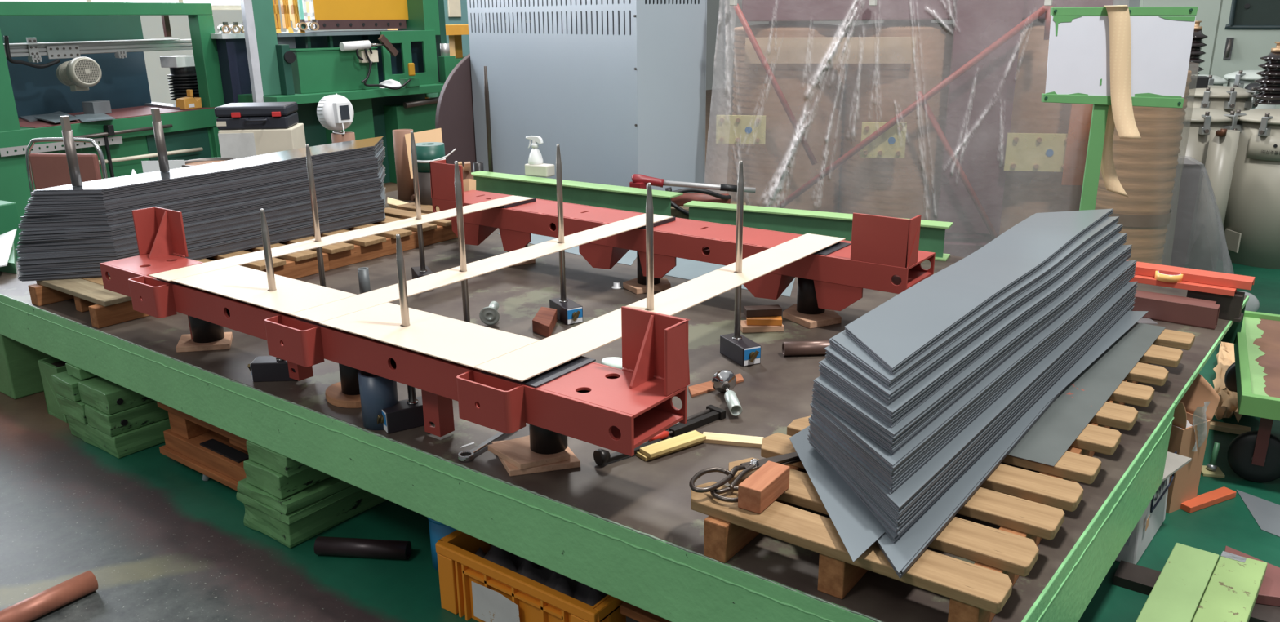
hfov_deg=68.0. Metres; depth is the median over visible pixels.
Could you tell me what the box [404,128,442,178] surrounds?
board
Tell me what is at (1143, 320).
strip
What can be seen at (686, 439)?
wood offcut
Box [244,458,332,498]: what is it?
block
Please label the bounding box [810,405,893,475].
sheet
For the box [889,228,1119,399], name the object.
sheet
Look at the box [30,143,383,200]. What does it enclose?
sheet
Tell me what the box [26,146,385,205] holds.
sheet
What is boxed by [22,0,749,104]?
wall
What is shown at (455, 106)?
disc
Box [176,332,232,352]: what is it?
pad
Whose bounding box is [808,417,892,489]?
sheet
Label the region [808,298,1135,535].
sheet
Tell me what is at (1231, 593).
plank
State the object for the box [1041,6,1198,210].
sign stand
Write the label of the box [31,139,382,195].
sheet
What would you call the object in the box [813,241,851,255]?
sheet
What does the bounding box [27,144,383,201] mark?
sheet
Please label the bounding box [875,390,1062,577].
sheet
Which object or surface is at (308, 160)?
stand
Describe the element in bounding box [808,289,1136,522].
sheet
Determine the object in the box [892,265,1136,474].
sheet
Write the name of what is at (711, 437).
wood offcut
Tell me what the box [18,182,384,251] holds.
sheet
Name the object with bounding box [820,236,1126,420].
sheet
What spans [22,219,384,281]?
sheet
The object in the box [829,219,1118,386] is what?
sheet
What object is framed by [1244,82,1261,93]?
cap
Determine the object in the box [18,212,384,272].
sheet
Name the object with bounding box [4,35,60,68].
power cable
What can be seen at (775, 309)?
block
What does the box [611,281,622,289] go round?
plug
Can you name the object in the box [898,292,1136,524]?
sheet
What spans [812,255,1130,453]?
sheet
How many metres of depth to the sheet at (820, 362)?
2.01 m
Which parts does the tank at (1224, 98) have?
lid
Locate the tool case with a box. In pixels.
[213,102,298,129]
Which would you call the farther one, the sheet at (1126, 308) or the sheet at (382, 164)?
the sheet at (382, 164)
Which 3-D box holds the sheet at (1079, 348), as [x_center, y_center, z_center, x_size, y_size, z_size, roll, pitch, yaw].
[0.952,0.144,2.593,0.329,0.004,1.936,13,22,36]
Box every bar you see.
[144,102,179,109]
[593,438,662,466]
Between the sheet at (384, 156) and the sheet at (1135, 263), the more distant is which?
the sheet at (384, 156)
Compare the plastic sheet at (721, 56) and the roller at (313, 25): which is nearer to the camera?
the plastic sheet at (721, 56)
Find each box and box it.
[217,123,306,158]
[620,601,671,621]
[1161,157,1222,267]
[1165,373,1220,513]
[1189,75,1208,88]
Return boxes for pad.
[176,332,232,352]
[324,382,361,408]
[487,435,569,469]
[492,440,580,476]
[509,258,535,266]
[622,277,671,294]
[782,303,841,328]
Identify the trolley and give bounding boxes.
[1224,311,1279,482]
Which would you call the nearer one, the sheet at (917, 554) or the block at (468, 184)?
the sheet at (917, 554)
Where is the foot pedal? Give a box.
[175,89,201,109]
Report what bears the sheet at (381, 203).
on the sheet at (381, 202)
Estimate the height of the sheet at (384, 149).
0.032 m
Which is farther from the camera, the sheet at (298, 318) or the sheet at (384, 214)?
the sheet at (384, 214)
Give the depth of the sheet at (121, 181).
4.19 m
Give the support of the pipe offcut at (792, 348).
on the work platform
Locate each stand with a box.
[247,208,296,382]
[306,143,326,287]
[377,234,433,433]
[410,130,433,279]
[454,160,470,322]
[549,143,582,324]
[645,182,653,311]
[720,160,760,366]
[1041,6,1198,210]
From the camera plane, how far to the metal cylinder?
5.92 m
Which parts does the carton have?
printed frame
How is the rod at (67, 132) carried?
on the sheet at (121, 181)
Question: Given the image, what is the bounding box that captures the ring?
[410,194,414,200]
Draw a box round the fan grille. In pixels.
[75,59,99,83]
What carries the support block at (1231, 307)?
on the work platform
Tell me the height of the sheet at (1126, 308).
0.003 m
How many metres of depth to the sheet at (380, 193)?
4.09 m
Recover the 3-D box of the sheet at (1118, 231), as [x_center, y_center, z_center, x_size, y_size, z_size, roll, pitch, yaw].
[0.995,-0.072,2.674,0.245,0.010,1.951,13,22,36]
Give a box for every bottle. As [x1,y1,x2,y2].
[525,135,543,164]
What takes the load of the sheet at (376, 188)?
on the sheet at (377, 187)
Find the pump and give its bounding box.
[629,173,755,219]
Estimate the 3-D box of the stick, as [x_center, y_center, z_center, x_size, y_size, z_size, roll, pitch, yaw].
[1.905,0.634,3.183,0.238,0.022,0.044,-9,19,-25]
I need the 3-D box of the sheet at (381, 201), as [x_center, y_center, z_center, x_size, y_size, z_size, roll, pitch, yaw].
[-1.810,-0.409,4.346,0.266,0.012,1.819,12,21,34]
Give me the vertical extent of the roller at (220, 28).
0.096 m
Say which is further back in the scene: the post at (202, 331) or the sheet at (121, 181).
the sheet at (121, 181)
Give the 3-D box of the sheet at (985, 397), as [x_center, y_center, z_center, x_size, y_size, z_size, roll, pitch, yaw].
[0.968,0.058,2.607,0.304,0.006,1.949,13,22,37]
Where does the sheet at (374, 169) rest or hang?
on the sheet at (384, 156)
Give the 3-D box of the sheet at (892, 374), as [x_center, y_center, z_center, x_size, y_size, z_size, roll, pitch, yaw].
[1.029,-0.125,2.709,0.217,0.011,1.975,12,21,34]
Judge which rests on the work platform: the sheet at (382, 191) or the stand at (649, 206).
the stand at (649, 206)
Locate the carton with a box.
[1115,451,1191,564]
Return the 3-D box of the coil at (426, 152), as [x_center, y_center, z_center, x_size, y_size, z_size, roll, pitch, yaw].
[-1.134,-0.710,5.244,0.243,0.420,0.180,12,21,34]
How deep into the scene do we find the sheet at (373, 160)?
3.96 m
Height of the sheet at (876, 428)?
0.008 m
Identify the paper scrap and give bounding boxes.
[460,441,474,448]
[600,356,622,368]
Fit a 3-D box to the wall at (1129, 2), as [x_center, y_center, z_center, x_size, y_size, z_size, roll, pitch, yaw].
[8.625,-7.051,17.269,24.000,6.200,0.200,12,21,34]
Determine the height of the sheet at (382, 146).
0.034 m
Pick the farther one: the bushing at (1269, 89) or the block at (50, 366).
the bushing at (1269, 89)
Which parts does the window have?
frame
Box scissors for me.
[688,451,800,502]
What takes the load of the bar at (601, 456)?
on the work platform
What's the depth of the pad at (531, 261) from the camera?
4.33 m
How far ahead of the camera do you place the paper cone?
5.35 m
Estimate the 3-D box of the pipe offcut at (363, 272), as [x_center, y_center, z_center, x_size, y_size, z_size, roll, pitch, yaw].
[-1.097,-0.107,3.775,0.042,0.129,0.042,12,21,34]
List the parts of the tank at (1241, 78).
lid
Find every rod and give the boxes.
[59,115,82,186]
[151,107,169,172]
[484,66,493,172]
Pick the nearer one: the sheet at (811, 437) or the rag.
the sheet at (811, 437)
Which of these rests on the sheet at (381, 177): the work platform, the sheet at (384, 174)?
the sheet at (384, 174)
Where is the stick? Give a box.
[1180,486,1236,513]
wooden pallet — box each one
[28,202,457,328]
[690,328,1195,621]
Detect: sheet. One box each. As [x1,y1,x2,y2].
[14,192,381,249]
[15,185,382,250]
[16,191,379,246]
[16,191,382,253]
[16,192,380,248]
[16,202,385,261]
[17,164,382,227]
[17,172,378,226]
[17,179,383,242]
[17,186,381,242]
[17,186,384,257]
[17,188,379,243]
[17,188,381,244]
[17,189,382,253]
[17,190,380,245]
[17,191,380,247]
[17,191,382,254]
[17,194,386,266]
[17,195,380,252]
[17,195,384,258]
[17,198,381,255]
[17,200,383,259]
[17,203,383,262]
[17,203,385,263]
[17,204,383,262]
[17,204,383,265]
[17,206,384,266]
[17,208,384,270]
[17,211,383,271]
[17,213,384,275]
[17,213,385,279]
[17,217,383,278]
[18,164,382,225]
[18,164,383,228]
[18,171,385,237]
[18,173,376,224]
[18,176,385,243]
[18,177,382,235]
[18,179,380,234]
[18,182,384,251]
[18,183,381,239]
[18,187,382,247]
[18,191,385,260]
[18,195,386,268]
[18,205,383,265]
[18,208,383,269]
[18,208,384,267]
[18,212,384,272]
[18,213,383,274]
[18,213,384,273]
[18,216,382,276]
[18,216,383,277]
[18,218,384,279]
[19,165,383,229]
[19,171,377,223]
[19,172,385,238]
[19,173,384,236]
[19,173,385,239]
[19,173,386,240]
[19,186,386,257]
[19,210,384,271]
[19,215,383,275]
[19,219,383,280]
[20,113,47,122]
[20,160,383,222]
[20,165,377,217]
[20,166,383,230]
[20,168,385,232]
[21,162,381,218]
[21,162,382,223]
[21,167,385,231]
[21,168,377,219]
[21,170,376,221]
[22,160,382,220]
[22,161,380,217]
[22,166,384,231]
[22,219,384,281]
[23,153,385,214]
[23,155,385,217]
[23,160,377,209]
[24,160,380,213]
[24,164,377,215]
[25,149,385,208]
[25,150,385,209]
[25,152,385,212]
[25,157,377,206]
[25,161,376,211]
[26,146,383,204]
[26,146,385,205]
[26,151,382,207]
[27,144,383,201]
[27,145,381,199]
[27,155,373,202]
[28,146,382,204]
[29,145,379,198]
[29,152,384,211]
[29,169,385,235]
[30,137,382,194]
[30,139,382,195]
[30,142,383,199]
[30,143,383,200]
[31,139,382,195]
[31,140,382,196]
[31,141,382,197]
[31,145,376,192]
[32,140,380,191]
[33,136,383,191]
[34,111,79,123]
[74,113,115,122]
[141,160,185,173]
[156,278,180,284]
[171,265,356,315]
[295,316,329,328]
[319,302,539,368]
[480,355,595,388]
[482,355,582,382]
[497,195,536,208]
[497,233,636,265]
[637,213,675,229]
[665,257,795,297]
[703,0,1053,219]
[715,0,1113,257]
[789,425,886,562]
[807,433,898,526]
[807,436,897,531]
[808,276,1133,494]
[808,287,1137,517]
[808,288,1130,510]
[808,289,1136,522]
[808,291,1128,505]
[808,294,1135,529]
[808,296,1134,533]
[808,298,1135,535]
[808,300,1124,519]
[808,348,1079,527]
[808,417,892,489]
[808,430,884,509]
[809,264,1135,473]
[809,281,1128,492]
[809,286,1137,516]
[809,291,1135,524]
[809,292,1130,514]
[810,266,1135,475]
[810,272,1134,486]
[810,273,1134,488]
[810,290,1133,519]
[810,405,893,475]
[810,413,892,484]
[811,262,1136,470]
[811,264,1134,472]
[811,268,1135,480]
[811,284,1137,514]
[812,252,1131,448]
[812,255,1125,446]
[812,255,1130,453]
[812,260,1136,466]
[812,261,1137,468]
[812,266,1136,478]
[812,271,1133,482]
[812,271,1135,484]
[812,400,893,469]
[812,409,892,479]
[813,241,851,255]
[813,246,1130,436]
[813,247,1132,438]
[813,248,1131,440]
[813,249,1129,442]
[813,249,1131,444]
[813,251,1131,448]
[813,253,1131,450]
[813,253,1131,452]
[813,254,1131,452]
[814,244,1132,435]
[814,246,1132,439]
[815,305,1133,542]
[818,236,1125,417]
[818,238,1126,422]
[818,239,1119,414]
[819,238,1125,421]
[820,232,1127,413]
[820,235,1126,417]
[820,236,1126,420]
[820,240,1125,423]
[820,240,1126,425]
[820,241,1126,427]
[821,239,1126,422]
[823,269,1135,481]
[824,223,1122,395]
[825,226,1121,399]
[825,228,1121,403]
[825,230,1120,404]
[825,283,1137,511]
[826,226,1119,395]
[826,227,1121,402]
[829,217,1119,382]
[829,219,1117,385]
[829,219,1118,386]
[829,220,1118,388]
[831,216,1119,381]
[831,217,1119,384]
[831,221,1119,390]
[831,225,1123,397]
[832,234,1127,416]
[835,297,1135,534]
[841,281,1137,508]
[843,353,1084,540]
[844,208,1112,368]
[844,218,1101,371]
[844,480,897,540]
[845,211,1113,373]
[846,212,1113,375]
[847,483,895,538]
[853,209,1113,370]
[867,210,1112,372]
[871,301,1134,537]
[875,309,1133,578]
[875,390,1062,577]
[876,306,1132,573]
[877,231,1119,403]
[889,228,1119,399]
[891,275,1135,491]
[892,256,1130,454]
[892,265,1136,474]
[893,250,1131,444]
[896,302,1134,537]
[896,368,1061,531]
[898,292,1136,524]
[899,307,1133,576]
[901,306,1134,573]
[1008,322,1165,466]
[1047,311,1148,402]
[1236,489,1279,537]
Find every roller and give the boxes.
[217,22,231,33]
[228,22,240,33]
[238,22,244,33]
[293,19,307,30]
[306,19,319,30]
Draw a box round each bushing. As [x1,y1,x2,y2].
[1187,20,1208,74]
[1250,41,1279,104]
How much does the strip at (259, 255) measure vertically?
0.003 m
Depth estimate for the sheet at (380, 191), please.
4.15 m
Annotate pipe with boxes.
[0,570,97,621]
[314,536,411,559]
[472,161,484,172]
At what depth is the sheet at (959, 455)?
2.08 m
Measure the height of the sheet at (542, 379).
0.004 m
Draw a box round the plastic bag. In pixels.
[475,544,608,606]
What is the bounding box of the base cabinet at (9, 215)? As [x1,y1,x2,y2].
[0,200,22,260]
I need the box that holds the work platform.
[0,190,1248,621]
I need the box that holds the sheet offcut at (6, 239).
[0,228,17,266]
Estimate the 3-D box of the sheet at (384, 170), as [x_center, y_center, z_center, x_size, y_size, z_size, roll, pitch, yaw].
[-1.803,-0.507,4.336,0.242,0.022,1.803,12,21,34]
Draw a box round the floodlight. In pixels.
[316,93,354,134]
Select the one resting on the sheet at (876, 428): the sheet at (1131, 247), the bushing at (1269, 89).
the sheet at (1131, 247)
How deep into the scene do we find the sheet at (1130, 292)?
2.14 m
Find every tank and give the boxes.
[1177,107,1239,262]
[1186,85,1258,112]
[1191,74,1228,85]
[1217,108,1279,269]
[1223,70,1276,110]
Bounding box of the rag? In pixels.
[379,79,401,88]
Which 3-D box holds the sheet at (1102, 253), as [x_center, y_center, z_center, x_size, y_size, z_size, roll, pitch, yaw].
[0.987,-0.052,2.645,0.266,0.010,1.951,13,22,36]
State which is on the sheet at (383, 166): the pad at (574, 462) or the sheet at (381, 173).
the sheet at (381, 173)
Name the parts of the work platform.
levelling foot, threaded stem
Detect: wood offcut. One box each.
[635,440,702,461]
[640,430,706,457]
[702,431,764,448]
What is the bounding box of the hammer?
[664,404,725,436]
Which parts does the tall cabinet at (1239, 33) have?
door, handle plate, lever handle, door, switch knob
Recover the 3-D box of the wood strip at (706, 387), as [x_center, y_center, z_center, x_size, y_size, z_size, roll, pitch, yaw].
[0.230,0.224,2.894,0.233,0.008,0.058,-13,21,-34]
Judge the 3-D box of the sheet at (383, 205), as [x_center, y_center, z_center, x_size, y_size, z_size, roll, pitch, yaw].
[-1.812,-0.389,4.351,0.270,0.010,1.820,12,21,34]
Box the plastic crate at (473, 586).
[435,529,626,621]
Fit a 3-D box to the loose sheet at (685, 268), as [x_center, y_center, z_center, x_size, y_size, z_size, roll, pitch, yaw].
[0.377,-0.184,4.210,0.876,0.002,0.464,12,21,34]
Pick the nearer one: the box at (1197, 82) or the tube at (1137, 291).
the tube at (1137, 291)
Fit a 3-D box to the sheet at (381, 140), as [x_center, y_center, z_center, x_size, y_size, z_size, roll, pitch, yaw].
[-1.798,-0.666,4.312,0.204,0.037,1.736,12,21,34]
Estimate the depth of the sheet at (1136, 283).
2.06 m
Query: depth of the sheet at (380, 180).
4.00 m
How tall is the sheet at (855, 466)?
0.005 m
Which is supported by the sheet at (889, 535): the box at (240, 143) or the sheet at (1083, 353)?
the sheet at (1083, 353)
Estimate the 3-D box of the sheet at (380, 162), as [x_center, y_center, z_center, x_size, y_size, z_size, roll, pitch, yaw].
[-1.802,-0.570,4.319,0.234,0.028,1.773,12,21,34]
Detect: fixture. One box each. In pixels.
[272,0,281,33]
[280,0,293,32]
[289,0,305,32]
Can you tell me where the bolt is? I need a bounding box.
[1200,442,1225,478]
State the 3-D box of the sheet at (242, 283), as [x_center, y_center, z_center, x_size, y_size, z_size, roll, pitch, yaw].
[-1.175,-0.072,2.942,0.632,0.003,0.233,12,21,34]
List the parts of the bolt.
plate, rod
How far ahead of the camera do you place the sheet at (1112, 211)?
2.32 m
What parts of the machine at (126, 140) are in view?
joint plate, slotted rail, motor plate, rail, aluminium rail, cream rail, access door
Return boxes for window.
[0,0,241,9]
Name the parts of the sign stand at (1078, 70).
post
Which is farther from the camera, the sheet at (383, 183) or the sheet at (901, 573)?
the sheet at (383, 183)
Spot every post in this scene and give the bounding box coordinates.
[189,315,224,342]
[338,363,359,395]
[357,370,398,430]
[528,423,567,454]
[636,250,660,284]
[796,277,825,314]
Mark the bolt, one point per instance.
(1211, 469)
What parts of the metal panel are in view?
panel, panel, panel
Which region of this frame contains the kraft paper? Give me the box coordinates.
[1213,341,1242,422]
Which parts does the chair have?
backrest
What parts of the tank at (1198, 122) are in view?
lid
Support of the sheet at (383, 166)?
on the sheet at (382, 164)
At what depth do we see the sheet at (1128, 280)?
2.22 m
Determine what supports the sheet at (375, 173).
on the sheet at (383, 160)
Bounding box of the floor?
[0,86,1279,621]
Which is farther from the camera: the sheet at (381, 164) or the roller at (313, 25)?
the roller at (313, 25)
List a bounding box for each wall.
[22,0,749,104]
[749,0,1140,85]
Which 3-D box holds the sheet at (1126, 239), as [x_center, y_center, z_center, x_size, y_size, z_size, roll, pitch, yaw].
[0.989,-0.038,2.655,0.266,0.009,1.946,13,22,36]
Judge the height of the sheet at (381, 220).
0.003 m
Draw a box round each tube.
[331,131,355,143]
[392,128,414,200]
[1132,292,1220,329]
[1135,289,1216,304]
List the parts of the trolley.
frame rail, frame rail, frame rail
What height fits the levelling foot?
0.074 m
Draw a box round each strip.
[148,195,533,281]
[289,213,672,323]
[473,233,845,382]
[688,373,743,397]
[1100,4,1141,197]
[1137,317,1157,324]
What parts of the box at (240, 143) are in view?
door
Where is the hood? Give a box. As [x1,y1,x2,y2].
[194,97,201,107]
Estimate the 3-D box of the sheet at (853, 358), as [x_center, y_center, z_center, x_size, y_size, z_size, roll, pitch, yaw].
[1.003,-0.107,2.687,0.230,0.011,1.958,12,22,36]
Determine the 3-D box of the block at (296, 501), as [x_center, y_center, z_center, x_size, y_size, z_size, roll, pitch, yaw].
[-1.080,0.543,3.135,0.279,0.034,0.392,12,21,34]
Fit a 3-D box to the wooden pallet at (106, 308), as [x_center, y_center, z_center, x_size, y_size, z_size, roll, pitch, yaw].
[-1.610,-0.273,4.393,0.588,0.099,2.011,12,21,34]
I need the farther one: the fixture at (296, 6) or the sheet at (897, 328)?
the fixture at (296, 6)
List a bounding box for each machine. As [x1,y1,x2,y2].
[0,0,224,228]
[237,0,456,183]
[387,24,468,98]
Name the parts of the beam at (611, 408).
plate, plate, plate, plate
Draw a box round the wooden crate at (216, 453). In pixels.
[156,401,248,491]
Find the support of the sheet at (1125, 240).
on the sheet at (1030, 316)
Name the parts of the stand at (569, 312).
guide rod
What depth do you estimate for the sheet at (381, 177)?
4.12 m
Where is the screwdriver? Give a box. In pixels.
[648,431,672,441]
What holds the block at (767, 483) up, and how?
on the wooden pallet at (979, 591)
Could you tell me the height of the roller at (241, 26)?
0.096 m
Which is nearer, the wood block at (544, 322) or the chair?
the wood block at (544, 322)
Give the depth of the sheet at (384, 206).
4.18 m
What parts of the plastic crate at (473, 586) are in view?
corner panel, corner panel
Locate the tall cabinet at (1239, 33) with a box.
[1139,0,1279,108]
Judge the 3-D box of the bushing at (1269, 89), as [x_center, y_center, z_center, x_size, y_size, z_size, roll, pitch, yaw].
[4.194,-1.572,6.259,0.228,0.397,0.228,12,21,34]
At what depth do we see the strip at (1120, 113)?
3.89 m
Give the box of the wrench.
[457,431,506,461]
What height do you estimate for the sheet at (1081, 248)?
0.011 m
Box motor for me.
[56,56,102,91]
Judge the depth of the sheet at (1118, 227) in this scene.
2.07 m
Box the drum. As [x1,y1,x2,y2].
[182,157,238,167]
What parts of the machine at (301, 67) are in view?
turquoise post, cavity post, ladder frame, cavity post, tank lid, tank, bed plate, frame, piston rod, toggle arm, panel, yellow lever, post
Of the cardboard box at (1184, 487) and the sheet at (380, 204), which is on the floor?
the cardboard box at (1184, 487)
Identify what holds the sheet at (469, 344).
on the sheet
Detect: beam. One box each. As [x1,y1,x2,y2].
[99,206,690,456]
[429,159,935,311]
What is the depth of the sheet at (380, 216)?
4.09 m
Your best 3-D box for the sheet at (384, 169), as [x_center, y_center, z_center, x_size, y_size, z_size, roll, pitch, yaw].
[-1.800,-0.516,4.332,0.243,0.023,1.801,12,21,34]
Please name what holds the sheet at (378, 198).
on the sheet at (382, 191)
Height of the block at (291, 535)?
0.091 m
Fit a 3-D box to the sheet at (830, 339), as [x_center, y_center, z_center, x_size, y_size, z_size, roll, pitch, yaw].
[1.004,-0.112,2.684,0.230,0.011,1.955,12,22,36]
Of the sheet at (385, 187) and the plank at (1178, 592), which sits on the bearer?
the plank at (1178, 592)
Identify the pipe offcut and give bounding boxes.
[357,266,370,293]
[782,340,830,355]
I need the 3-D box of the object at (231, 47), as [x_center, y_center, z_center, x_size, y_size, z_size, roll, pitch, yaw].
[-3.593,-1.735,8.531,0.300,1.468,0.279,14,23,40]
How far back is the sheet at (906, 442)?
2.25 m
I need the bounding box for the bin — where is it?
[426,517,456,571]
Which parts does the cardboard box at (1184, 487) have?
film strip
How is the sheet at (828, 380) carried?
on the sheet at (821, 380)
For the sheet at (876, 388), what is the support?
on the sheet at (1119, 228)
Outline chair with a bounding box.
[25,137,107,196]
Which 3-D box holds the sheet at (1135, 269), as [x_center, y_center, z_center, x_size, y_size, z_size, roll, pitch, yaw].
[0.968,0.065,2.612,0.304,0.006,1.949,13,22,37]
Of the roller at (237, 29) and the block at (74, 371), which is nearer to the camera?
the block at (74, 371)
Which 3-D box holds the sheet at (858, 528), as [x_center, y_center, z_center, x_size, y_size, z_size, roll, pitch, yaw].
[0.800,0.213,2.479,0.361,0.001,1.766,13,22,37]
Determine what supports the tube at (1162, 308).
on the work platform
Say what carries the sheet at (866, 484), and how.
on the sheet at (863, 482)
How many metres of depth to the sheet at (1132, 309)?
1.91 m
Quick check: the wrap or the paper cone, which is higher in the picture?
the paper cone
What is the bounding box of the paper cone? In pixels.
[131,168,136,174]
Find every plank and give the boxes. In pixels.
[386,197,408,208]
[1135,542,1219,621]
[1191,555,1267,621]
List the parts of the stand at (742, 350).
guide rod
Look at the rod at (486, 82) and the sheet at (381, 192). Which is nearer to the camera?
the sheet at (381, 192)
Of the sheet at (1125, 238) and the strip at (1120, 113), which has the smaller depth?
the sheet at (1125, 238)
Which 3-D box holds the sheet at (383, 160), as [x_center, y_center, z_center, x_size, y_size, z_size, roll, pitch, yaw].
[-1.807,-0.557,4.323,0.230,0.027,1.778,12,21,34]
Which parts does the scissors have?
handle, handle, blade, blade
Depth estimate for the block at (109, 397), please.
3.58 m
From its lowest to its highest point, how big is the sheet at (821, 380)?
0.009 m
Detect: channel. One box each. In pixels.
[1128,274,1237,296]
[1134,262,1255,289]
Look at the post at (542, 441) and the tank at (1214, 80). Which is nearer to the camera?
the post at (542, 441)
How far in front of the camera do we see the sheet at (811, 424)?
1.99 m
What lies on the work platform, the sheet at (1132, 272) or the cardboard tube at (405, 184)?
the cardboard tube at (405, 184)
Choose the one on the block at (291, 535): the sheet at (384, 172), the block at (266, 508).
the block at (266, 508)
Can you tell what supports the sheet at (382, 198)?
on the sheet at (378, 198)
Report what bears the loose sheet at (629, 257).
on the work platform
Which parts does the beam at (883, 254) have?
foot plate, plate, foot plate, foot plate, foot plate, plate, plate, foot plate, foot plate, plate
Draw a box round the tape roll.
[1154,271,1182,282]
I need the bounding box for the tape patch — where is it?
[1221,551,1246,563]
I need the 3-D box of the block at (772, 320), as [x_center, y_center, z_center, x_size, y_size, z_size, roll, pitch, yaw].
[0.445,0.031,3.403,0.125,0.024,0.062,1,17,5]
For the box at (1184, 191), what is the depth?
5.55 m
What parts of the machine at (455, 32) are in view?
rail, leg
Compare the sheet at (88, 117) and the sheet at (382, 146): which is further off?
the sheet at (88, 117)
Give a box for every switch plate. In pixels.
[247,357,256,380]
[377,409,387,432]
[567,306,582,324]
[743,346,760,365]
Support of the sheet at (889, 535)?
on the sheet at (900, 553)
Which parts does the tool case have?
case lid, carry handle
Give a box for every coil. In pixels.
[415,142,455,206]
[1094,70,1191,264]
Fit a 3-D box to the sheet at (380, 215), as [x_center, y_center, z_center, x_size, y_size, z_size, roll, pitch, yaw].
[-1.810,-0.341,4.362,0.283,0.005,1.809,12,21,34]
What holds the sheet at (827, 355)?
on the sheet at (1121, 228)
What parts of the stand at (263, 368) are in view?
guide rod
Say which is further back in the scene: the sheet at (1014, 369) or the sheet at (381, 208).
the sheet at (381, 208)
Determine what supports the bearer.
on the floor
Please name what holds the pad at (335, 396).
on the work platform
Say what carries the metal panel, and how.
on the floor
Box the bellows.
[160,55,199,102]
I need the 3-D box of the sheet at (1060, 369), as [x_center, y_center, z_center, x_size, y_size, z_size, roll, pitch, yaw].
[0.952,0.152,2.592,0.324,0.004,1.935,13,22,36]
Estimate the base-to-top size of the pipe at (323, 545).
0.056 m
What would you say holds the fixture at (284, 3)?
on the machine at (301, 67)
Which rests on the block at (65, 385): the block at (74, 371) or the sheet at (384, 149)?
the block at (74, 371)
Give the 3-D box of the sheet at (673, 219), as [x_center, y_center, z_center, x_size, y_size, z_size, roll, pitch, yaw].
[0.032,-0.368,3.883,0.132,0.014,0.210,12,21,34]
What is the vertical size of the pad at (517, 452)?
0.016 m
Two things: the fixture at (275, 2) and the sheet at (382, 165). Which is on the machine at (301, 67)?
the fixture at (275, 2)
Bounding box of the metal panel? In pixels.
[466,0,706,193]
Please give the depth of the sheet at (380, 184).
4.10 m
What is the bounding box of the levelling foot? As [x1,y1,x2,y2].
[479,301,499,324]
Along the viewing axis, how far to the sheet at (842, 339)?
2.21 m
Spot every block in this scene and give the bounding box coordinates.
[0,333,52,399]
[37,356,67,422]
[50,371,97,402]
[57,394,88,424]
[65,363,96,380]
[66,415,170,458]
[78,376,155,414]
[81,100,111,114]
[84,400,168,436]
[235,476,351,515]
[235,484,362,524]
[240,489,386,547]
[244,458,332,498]
[246,440,311,476]
[462,178,475,191]
[524,163,555,177]
[532,306,557,337]
[737,460,790,514]
[740,320,783,333]
[743,304,782,317]
[746,315,782,325]
[1186,289,1244,322]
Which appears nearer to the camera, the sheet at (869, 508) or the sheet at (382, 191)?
the sheet at (869, 508)
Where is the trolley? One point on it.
(1254, 375)
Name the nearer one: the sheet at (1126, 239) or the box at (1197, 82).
the sheet at (1126, 239)
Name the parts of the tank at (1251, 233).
lid, bracket plate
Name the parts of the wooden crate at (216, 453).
board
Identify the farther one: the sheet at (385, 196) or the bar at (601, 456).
the sheet at (385, 196)
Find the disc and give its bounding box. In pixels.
[435,53,476,172]
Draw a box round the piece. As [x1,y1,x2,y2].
[464,161,471,173]
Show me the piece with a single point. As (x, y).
(467, 164)
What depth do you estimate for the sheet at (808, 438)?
1.94 m
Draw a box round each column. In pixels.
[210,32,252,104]
[444,0,470,56]
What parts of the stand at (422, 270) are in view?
guide rod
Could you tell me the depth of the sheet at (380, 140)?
4.05 m
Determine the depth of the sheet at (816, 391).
1.96 m
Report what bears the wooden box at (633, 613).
on the floor
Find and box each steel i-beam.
[471,170,683,216]
[683,200,953,261]
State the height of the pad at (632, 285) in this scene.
0.024 m
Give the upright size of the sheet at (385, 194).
0.009 m
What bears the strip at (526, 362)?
on the sheet at (581, 355)
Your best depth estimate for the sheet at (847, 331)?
2.04 m
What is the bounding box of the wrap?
[1173,420,1192,429]
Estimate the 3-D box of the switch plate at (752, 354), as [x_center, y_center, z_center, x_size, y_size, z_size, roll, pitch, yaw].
[0.361,0.145,3.051,0.060,0.057,0.002,-8,19,-24]
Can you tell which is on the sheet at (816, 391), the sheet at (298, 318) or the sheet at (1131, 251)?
the sheet at (1131, 251)
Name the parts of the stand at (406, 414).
guide rod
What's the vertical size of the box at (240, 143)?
0.902 m
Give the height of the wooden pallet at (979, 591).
0.108 m
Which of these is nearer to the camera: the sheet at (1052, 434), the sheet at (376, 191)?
the sheet at (1052, 434)
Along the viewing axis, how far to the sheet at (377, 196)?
4.05 m
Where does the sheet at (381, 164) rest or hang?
on the sheet at (375, 171)
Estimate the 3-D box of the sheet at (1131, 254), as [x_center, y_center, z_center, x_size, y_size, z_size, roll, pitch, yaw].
[0.981,0.013,2.634,0.285,0.008,1.950,13,22,37]
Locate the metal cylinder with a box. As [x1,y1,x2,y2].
[1188,128,1239,270]
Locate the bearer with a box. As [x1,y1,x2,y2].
[1112,560,1279,621]
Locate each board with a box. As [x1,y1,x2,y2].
[0,242,17,274]
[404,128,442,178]
[462,166,473,179]
[1208,420,1251,434]
[1224,546,1279,606]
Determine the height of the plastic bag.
0.100 m

